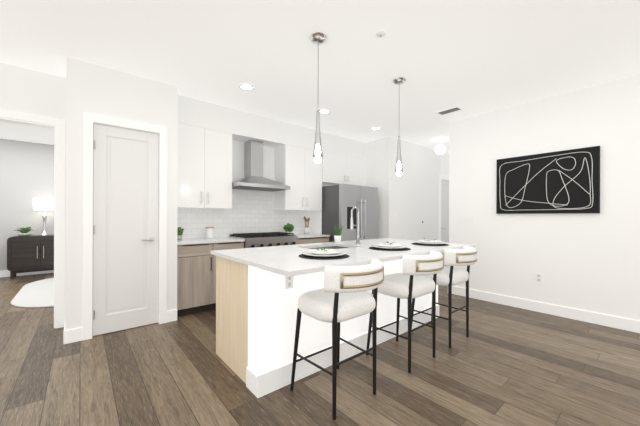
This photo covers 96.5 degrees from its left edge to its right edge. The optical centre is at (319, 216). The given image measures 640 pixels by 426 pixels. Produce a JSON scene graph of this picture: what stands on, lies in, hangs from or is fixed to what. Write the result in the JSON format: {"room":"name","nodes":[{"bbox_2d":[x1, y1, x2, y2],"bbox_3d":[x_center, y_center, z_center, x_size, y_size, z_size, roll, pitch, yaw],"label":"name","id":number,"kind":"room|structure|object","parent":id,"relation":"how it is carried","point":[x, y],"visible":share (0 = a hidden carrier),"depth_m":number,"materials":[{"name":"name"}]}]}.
{"room":"kitchen","nodes":[
{"label":"kitchen","id":0,"kind":"room"},
{"bbox_2d":[0,139,53,270],"bbox_3d":[-6.057,-0.174,5.974,4.800,2.757,0.100,0,0,-40],"label":"wall","id":1,"kind":"structure","parent":0,"point":[26,173],"depth_m":5.87,"materials":[{"name":"grey paint"}]},
{"bbox_2d":[0,270,53,276],"bbox_3d":[-6.025,1.140,5.931,4.600,0.130,0.014,0,0,-40],"label":"baseboard","id":2,"kind":"structure","parent":1,"relation":"attached to","point":[6,273],"depth_m":5.86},
{"bbox_2d":[65,56,177,330],"bbox_3d":[-2.287,-0.160,3.325,0.985,2.757,0.704,0,0,-40],"label":"wall","id":3,"kind":"structure","parent":0,"point":[94,89],"depth_m":2.92,"materials":[{"name":"paint"}]},
{"bbox_2d":[63,324,68,343],"bbox_3d":[-2.627,1.152,2.950,0.018,0.130,0.588,0,0,-40],"label":"baseboard","id":4,"kind":"structure","parent":3,"relation":"attached to","point":[65,333],"depth_m":2.73,"materials":[{"name":"white wood"}]},
{"bbox_2d":[83,113,166,339],"bbox_3d":[-2.051,0.097,3.052,0.743,2.245,0.018,0,0,-40],"label":"door frame","id":5,"kind":"structure","parent":3,"relation":"attached to","point":[89,119],"depth_m":2.85,"materials":[{"name":"white wood"}]},
{"bbox_2d":[92,124,158,335],"bbox_3d":[-2.071,0.134,3.076,0.592,2.168,0.109,0,0,-40],"label":"pantry door","id":6,"kind":"structure","parent":3,"relation":"in","point":[125,222],"depth_m":3.07,"materials":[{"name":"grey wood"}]},
{"bbox_2d":[0,62,330,305],"bbox_3d":[-2.276,-0.160,3.709,7.680,2.757,0.130,0,0,-40],"label":"wall","id":7,"kind":"structure","parent":0,"point":[28,91],"depth_m":3.05,"materials":[{"name":"paint"}]},
{"bbox_2d":[0,109,65,327],"bbox_3d":[-3.252,0.073,2.876,1.025,2.285,0.143,0,0,-40],"label":"door frame","id":8,"kind":"structure","parent":7,"relation":"attached to","point":[59,127],"depth_m":3.12,"materials":[{"name":"white wood"}]},
{"bbox_2d":[177,123,231,208],"bbox_3d":[-1.635,-0.649,3.917,0.767,1.060,0.376,0,0,-40],"label":"upper cabinet","id":9,"kind":"object","parent":7,"relation":"attached to","point":[204,168],"visible":0.9,"depth_m":3.80,"materials":[{"name":"white wood"}]},
{"bbox_2d":[177,189,309,238],"bbox_3d":[-1.121,-0.086,4.602,2.440,0.783,0.008,0,0,-40],"label":"tile backsplash","id":10,"kind":"structure","parent":7,"relation":"attached to","point":[252,211],"depth_m":4.52,"materials":[{"name":"white tile"}]},
{"bbox_2d":[232,140,289,191],"bbox_3d":[-0.959,-0.801,4.401,0.870,0.748,0.500,0,0,-40],"label":"range hood","id":11,"kind":"object","parent":7,"relation":"attached to","point":[253,179],"visible":0.92,"depth_m":4.39,"materials":[{"name":"silver metal"}]},
{"bbox_2d":[274,144,321,210],"bbox_3d":[-0.360,-0.644,4.986,0.781,1.060,0.376,0,0,-40],"label":"upper cabinet","id":12,"kind":"object","parent":7,"relation":"attached to","point":[298,170],"visible":0.98,"depth_m":4.81,"materials":[{"name":"white wood"}]},
{"bbox_2d":[310,210,321,233],"bbox_3d":[-0.073,0.026,5.272,0.023,2.399,0.311,0,0,-40],"label":"panel","id":13,"kind":"object","parent":7,"relation":"attached to","point":[315,221],"visible":0.08,"depth_m":5.24,"materials":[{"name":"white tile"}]},
{"bbox_2d":[322,152,364,185],"bbox_3d":[0.395,-0.900,5.619,1.130,0.544,0.376,0,0,-40],"label":"upper cabinet","id":14,"kind":"object","parent":7,"relation":"attached to","point":[338,169],"visible":0.85,"depth_m":5.45,"materials":[{"name":"white wood"}]},
{"bbox_2d":[178,95,364,159],"bbox_3d":[-0.564,-1.355,4.845,3.603,0.355,0.346,0,0,-40],"label":"wall","id":15,"kind":"structure","parent":0,"point":[241,126],"depth_m":4.33,"materials":[{"name":"paint"}]},
{"bbox_2d":[0,273,639,425],"bbox_3d":[0.443,1.254,3.978,12.200,0.050,11.520,0,0,-40],"label":"floor","id":16,"kind":"structure","parent":0,"point":[503,365],"depth_m":2.17,"materials":[{"name":"brown wood"}]},
{"bbox_2d":[7,235,53,279],"bbox_3d":[-5.719,0.795,5.863,0.920,0.819,0.468,0,0,-40],"label":"sideboard","id":17,"kind":"object","parent":16,"relation":"on","point":[31,253],"visible":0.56,"depth_m":5.62,"materials":[{"name":"black wood"}]},
{"bbox_2d":[14,227,33,235],"bbox_3d":[-5.924,0.293,5.711,0.304,0.183,0.264,0,0,-40],"label":"bowl","id":18,"kind":"object","parent":17,"relation":"on","point":[24,231],"visible":1,"depth_m":5.68,"materials":[{"name":"white ceramic"}]},
{"bbox_2d":[33,198,53,235],"bbox_3d":[-5.707,0.000,5.915,0.340,0.770,0.340,0,0,-40],"label":"table lamp","id":19,"kind":"object","parent":17,"relation":"on","point":[44,204],"visible":0.96,"depth_m":5.83,"materials":[{"name":"silver metal"}]},
{"bbox_2d":[10,278,53,307],"bbox_3d":[-3.921,1.201,5.134,2.100,0.021,2.500,0,0,-40],"label":"rug","id":20,"kind":"object","parent":16,"relation":"on","point":[38,294],"visible":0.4,"depth_m":4.31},
{"bbox_2d":[177,237,244,316],"bbox_3d":[-1.546,0.763,3.875,0.857,0.914,0.572,0,0,-40],"label":"base cabinet","id":21,"kind":"object","parent":16,"relation":"on","point":[196,276],"visible":0.54,"depth_m":3.57,"materials":[{"name":"grey"}]},
{"bbox_2d":[177,227,183,239],"bbox_3d":[-1.865,0.218,3.767,0.118,0.172,0.131,0,0,-40],"label":"plant","id":22,"kind":"object","parent":21,"relation":"on","point":[179,233],"visible":0.88,"depth_m":3.74,"materials":[{"name":"green plant"}]},
{"bbox_2d":[205,227,213,238],"bbox_3d":[-1.557,0.224,4.033,0.118,0.164,0.118,0,0,-40],"label":"canister","id":23,"kind":"object","parent":21,"relation":"on","point":[209,232],"visible":1,"depth_m":3.98,"materials":[{"name":"white ceramic"}]},
{"bbox_2d":[229,232,297,247],"bbox_3d":[-0.858,0.740,4.411,0.874,0.966,0.618,0,0,-40],"label":"range","id":24,"kind":"object","parent":16,"relation":"on","point":[262,239],"visible":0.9,"depth_m":4.21,"materials":[{"name":"silver metal"}]},
{"bbox_2d":[291,233,329,243],"bbox_3d":[-0.273,0.768,4.944,0.696,0.914,0.572,0,0,-40],"label":"base cabinet","id":25,"kind":"object","parent":16,"relation":"on","point":[309,238],"visible":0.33,"depth_m":4.76,"materials":[{"name":"grey wood"}]},
{"bbox_2d":[283,223,293,234],"bbox_3d":[-0.528,0.208,4.879,0.205,0.203,0.203,0,0,-40],"label":"topiary plant","id":26,"kind":"object","parent":25,"relation":"on","point":[288,228],"visible":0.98,"depth_m":4.83,"materials":[{"name":"green plant"}]},
{"bbox_2d":[304,216,309,233],"bbox_3d":[-0.240,0.150,5.156,0.114,0.321,0.111,0,0,-40],"label":"utensil holder","id":27,"kind":"object","parent":25,"relation":"on","point":[306,230],"visible":1,"depth_m":5.12,"materials":[{"name":"white ceramic"}]},
{"bbox_2d":[216,246,438,397],"bbox_3d":[0.261,0.782,3.031,2.464,0.890,0.824,0,0,-40],"label":"kitchen island","id":28,"kind":"object","parent":16,"relation":"on","point":[260,291],"depth_m":2.18,"materials":[{"name":"white"}]},
{"bbox_2d":[210,238,473,277],"bbox_3d":[0.386,0.323,2.884,2.520,0.030,1.250,0,0,-40],"label":"island countertop","id":29,"kind":"structure","parent":28,"relation":"on","point":[286,261],"depth_m":2.30,"materials":[{"name":"white stone"}]},
{"bbox_2d":[299,247,348,259],"bbox_3d":[0.031,0.271,2.233,0.400,0.071,0.400,0,0,-40],"label":"place setting","id":30,"kind":"object","parent":29,"relation":"on","point":[325,254],"visible":1,"depth_m":2.15,"materials":[{"name":"black"}]},
{"bbox_2d":[333,223,342,242],"bbox_3d":[0.213,0.188,3.406,0.125,0.239,0.158,0,0,-40],"label":"grass","id":31,"kind":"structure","parent":29,"relation":"on","point":[337,237],"depth_m":3.38,"materials":[{"name":"green plant"}]},
{"bbox_2d":[350,207,363,243],"bbox_3d":[0.410,0.097,3.169,0.152,0.422,0.109,0,0,-40],"label":"faucet","id":32,"kind":"object","parent":29,"relation":"on","point":[358,238],"visible":1,"depth_m":3.20,"materials":[{"name":"silver metal"}]},
{"bbox_2d":[369,242,410,250],"bbox_3d":[0.675,0.270,2.773,0.400,0.077,0.400,0,0,-40],"label":"place setting","id":33,"kind":"object","parent":29,"relation":"on","point":[387,246],"visible":1,"depth_m":2.68,"materials":[{"name":"black"}]},
{"bbox_2d":[411,238,448,245],"bbox_3d":[1.239,0.276,3.220,0.400,0.070,0.400,0,0,-40],"label":"place setting","id":34,"kind":"object","parent":29,"relation":"on","point":[435,242],"visible":1,"depth_m":3.13,"materials":[{"name":"black"}]},
{"bbox_2d":[290,259,383,419],"bbox_3d":[0.147,0.763,1.961,0.521,0.930,0.560,0,0,-40],"label":"stool","id":35,"kind":"object","parent":16,"relation":"on","point":[343,294],"visible":1,"depth_m":1.79,"materials":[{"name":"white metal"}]},
{"bbox_2d":[322,184,377,241],"bbox_3d":[0.496,0.336,5.367,0.958,1.784,0.857,0,0,-40],"label":"fridge","id":36,"kind":"object","parent":16,"relation":"on","point":[340,202],"visible":0.38,"depth_m":5.02,"materials":[{"name":"grey metal"}]},
{"bbox_2d":[366,250,443,372],"bbox_3d":[0.767,0.765,2.482,0.521,0.930,0.560,0,0,-40],"label":"stool","id":37,"kind":"object","parent":16,"relation":"on","point":[409,283],"visible":1,"depth_m":2.31,"materials":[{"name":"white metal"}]},
{"bbox_2d":[411,246,476,347],"bbox_3d":[1.284,0.767,2.916,0.521,0.930,0.560,0,0,-40],"label":"stool","id":38,"kind":"object","parent":16,"relation":"on","point":[450,276],"visible":0.83,"depth_m":2.70,"materials":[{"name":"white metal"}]},
{"bbox_2d":[0,0,639,153],"bbox_3d":[0.453,-1.538,3.978,12.200,0.080,11.520,0,0,-40],"label":"ceiling","id":39,"kind":"structure","parent":0,"point":[471,58],"depth_m":2.65,"materials":[{"name":"paint"}]},
{"bbox_2d":[239,84,253,89],"bbox_3d":[-0.867,-1.529,3.366,0.169,0.006,0.169,0,0,5],"label":"recessed light","id":40,"kind":"object","parent":39,"relation":"in","point":[251,87],"depth_m":3.37,"materials":[{"name":"white"}]},
{"bbox_2d":[309,32,326,157],"bbox_3d":[-0.017,-1.021,2.443,0.156,1.016,0.156,0,0,-40],"label":"pendant light","id":41,"kind":"object","parent":39,"relation":"hanging from","point":[318,38],"visible":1,"depth_m":2.43,"materials":[{"name":"silver metal"}]},
{"bbox_2d":[320,109,329,113],"bbox_3d":[0.061,-1.526,4.133,0.169,0.006,0.169,0,0,5],"label":"recessed light","id":42,"kind":"object","parent":39,"relation":"in","point":[324,111],"depth_m":4.13,"materials":[{"name":"white"}]},
{"bbox_2d":[392,77,405,171],"bbox_3d":[0.887,-1.018,3.202,0.156,1.016,0.156,0,0,-40],"label":"pendant light","id":43,"kind":"object","parent":39,"relation":"hanging from","point":[399,81],"visible":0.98,"depth_m":3.19,"materials":[{"name":"clear glass"}]},
{"bbox_2d":[434,138,446,141],"bbox_3d":[2.363,-1.499,5.607,0.240,0.044,0.240,0,0,-40],"label":"light","id":44,"kind":"object","parent":39,"relation":"attached to","point":[440,139],"visible":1,"depth_m":5.54,"materials":[{"name":"white"}]},
{"bbox_2d":[436,106,462,115],"bbox_3d":[1.855,-1.517,4.097,0.170,0.012,0.320,0,0,-40],"label":"ceiling vent","id":45,"kind":"object","parent":39,"relation":"in","point":[450,110],"visible":1,"depth_m":4.07,"materials":[{"name":"black metal"}]},
{"bbox_2d":[365,138,384,238],"bbox_3d":[0.965,-0.148,5.914,0.120,2.757,0.920,0,0,-40],"label":"wall","id":46,"kind":"structure","parent":0,"point":[375,149],"depth_m":5.62,"materials":[{"name":"paint"}]},
{"bbox_2d":[381,136,448,239],"bbox_3d":[3.004,-0.140,6.906,4.520,2.757,0.120,0,0,-40],"label":"wall","id":47,"kind":"structure","parent":0,"point":[409,194],"depth_m":5.91,"materials":[{"name":"paint"}]},
{"bbox_2d":[439,176,448,239],"bbox_3d":[3.139,0.141,6.930,0.970,2.195,0.018,0,0,-40],"label":"door frame","id":48,"kind":"structure","parent":47,"relation":"attached to","point":[440,177],"depth_m":6.63,"materials":[{"name":"white wood"}]},
{"bbox_2d":[441,180,448,266],"bbox_3d":[3.119,0.178,6.954,0.819,2.118,0.109,0,0,-40],"label":"hall door","id":49,"kind":"structure","parent":47,"relation":"in","point":[444,210],"depth_m":6.87,"materials":[{"name":"grey"}]},
{"bbox_2d":[449,75,639,320],"bbox_3d":[3.811,-0.138,2.672,0.130,2.757,5.195,0,0,-40],"label":"wall","id":50,"kind":"structure","parent":0,"point":[590,262],"depth_m":3.56,"materials":[{"name":"paint"}]},
{"bbox_2d":[535,273,541,282],"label":"electrical outlet","id":51,"kind":"object","parent":50,"relation":"attached to","point":[538,277],"depth_m":3.71,"materials":[{"name":"white plastic"}]},
{"bbox_2d":[452,286,639,332],"bbox_3d":[3.714,1.176,2.670,0.014,0.130,5.109,0,0,-40],"label":"baseboard","id":52,"kind":"structure","parent":50,"relation":"attached to","point":[626,324],"depth_m":3.57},
{"bbox_2d":[496,146,599,213],"bbox_3d":[2.864,-0.427,3.669,0.038,0.771,1.054,0,0,-40],"label":"picture","id":53,"kind":"object","parent":50,"relation":"attached to","point":[564,181],"visible":1,"depth_m":3.60,"materials":[{"name":"black fabric"}]}
]}

